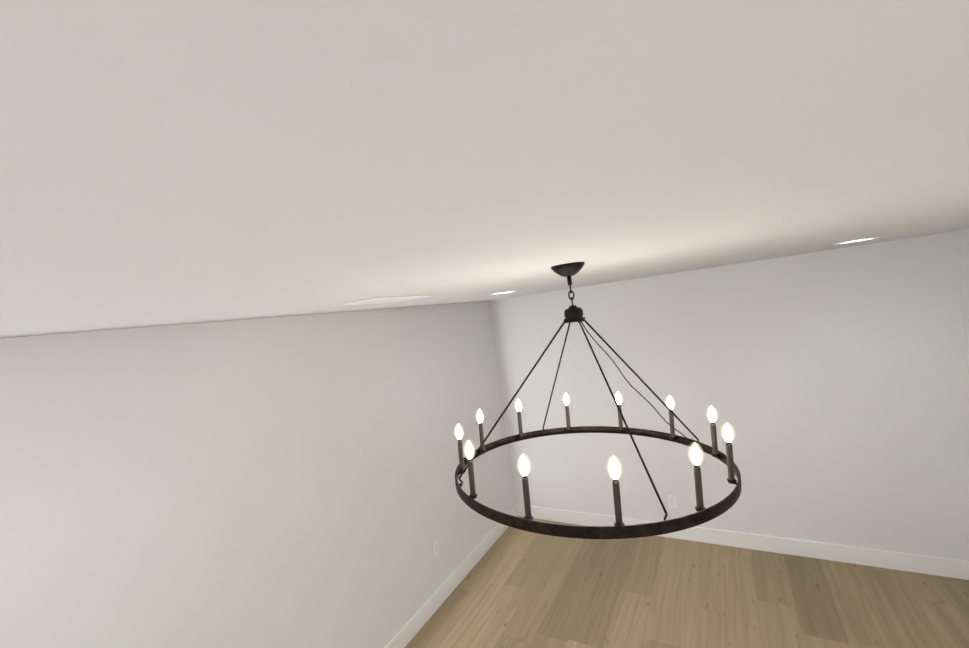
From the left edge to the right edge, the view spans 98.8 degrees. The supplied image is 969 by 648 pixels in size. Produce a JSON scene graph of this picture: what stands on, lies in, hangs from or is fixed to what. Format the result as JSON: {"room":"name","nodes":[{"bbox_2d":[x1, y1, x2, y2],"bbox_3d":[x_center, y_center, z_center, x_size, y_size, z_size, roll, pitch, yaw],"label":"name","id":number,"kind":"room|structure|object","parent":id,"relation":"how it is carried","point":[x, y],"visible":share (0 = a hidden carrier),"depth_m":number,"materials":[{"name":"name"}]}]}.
{"room":"empty living room","nodes":[
{"label":"empty living room","id":0,"kind":"room"},
{"bbox_2d":[0,301,514,647],"bbox_3d":[-1.109,1.176,2.509,0.200,2.440,5.440,-7,2,30],"label":"wall","id":1,"kind":"structure","parent":0,"point":[281,482],"depth_m":2.15,"materials":[{"name":"paint"}]},
{"bbox_2d":[432,539,439,556],"bbox_3d":[-0.397,1.836,3.405,0.008,0.115,0.070,-7,2,30],"label":"electrical outlet","id":2,"kind":"object","parent":1,"relation":"attached to","point":[436,551],"visible":1,"depth_m":3.40,"materials":[{"name":"white plastic"}]},
{"bbox_2d":[384,504,517,647],"bbox_3d":[-0.866,2.307,2.484,0.016,0.135,5.040,-7,2,30],"label":"baseboard","id":3,"kind":"structure","parent":1,"relation":"attached to","point":[414,624],"depth_m":3.44,"materials":[{"name":"white wood"}]},
{"bbox_2d":[0,0,968,337],"bbox_3d":[0.379,-0.287,1.528,4.036,0.120,5.440,-7,2,30],"label":"ceiling","id":4,"kind":"structure","parent":0,"point":[170,162],"depth_m":0.34,"materials":[{"name":"paint"}]},
{"bbox_2d":[341,295,432,305],"bbox_3d":[-0.488,-0.122,2.129,0.260,0.010,0.400,-7,2,30],"label":"ceiling vent","id":5,"kind":"object","parent":4,"relation":"in","point":[392,299],"visible":1,"depth_m":2.07,"materials":[{"name":"white metal"}]},
{"bbox_2d":[490,290,515,294],"bbox_3d":[0.138,-0.230,3.050,0.196,0.006,0.196,-7,2,30],"label":"recessed light","id":6,"kind":"object","parent":4,"relation":"in","point":[503,292],"visible":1,"depth_m":3.02,"materials":[{"name":"white plastic"}]},
{"bbox_2d":[455,262,741,538],"bbox_3d":[0.332,0.172,1.520,0.972,0.778,0.974,-7,2,30],"label":"chandelier","id":7,"kind":"object","parent":4,"relation":"hanging from","point":[619,529],"visible":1,"depth_m":1.27,"materials":[{"name":"black metal"}]},
{"bbox_2d":[834,236,879,244],"bbox_3d":[2.109,-0.472,2.356,0.196,0.006,0.196,-7,2,30],"label":"recessed light","id":8,"kind":"object","parent":4,"relation":"in","point":[857,240],"visible":1,"depth_m":2.33,"materials":[{"name":"white plastic"}]},
{"bbox_2d":[405,516,968,647],"bbox_3d":[0.713,2.250,1.591,4.036,0.120,5.440,-7,2,30],"label":"floor","id":9,"kind":"structure","parent":0,"point":[517,588],"depth_m":3.06,"materials":[{"name":"brown wood"}]},
{"bbox_2d":[489,231,968,560],"bbox_3d":[1.825,0.756,3.835,3.636,2.440,0.200,-7,2,30],"label":"wall","id":10,"kind":"structure","parent":0,"point":[831,386],"depth_m":3.40,"materials":[{"name":"paint"}]},
{"bbox_2d":[668,495,676,507],"bbox_3d":[1.742,1.645,3.849,0.070,0.115,0.008,-7,2,30],"label":"electrical outlet","id":11,"kind":"object","parent":10,"relation":"attached to","point":[672,502],"visible":1,"depth_m":3.85,"materials":[{"name":"white plastic"}]},
{"bbox_2d":[516,504,968,579],"bbox_3d":[1.922,1.908,3.770,3.604,0.135,0.016,-7,2,30],"label":"baseboard","id":12,"kind":"structure","parent":10,"relation":"attached to","point":[937,566],"depth_m":3.40,"materials":[{"name":"white wood"}]},
{"bbox_2d":[954,228,968,375],"bbox_3d":[2.201,0.787,0.610,0.200,2.440,5.440,-7,2,30],"label":"wall","id":13,"kind":"structure","parent":0,"point":[961,238],"depth_m":2.77,"materials":[{"name":"paint"}]}
]}

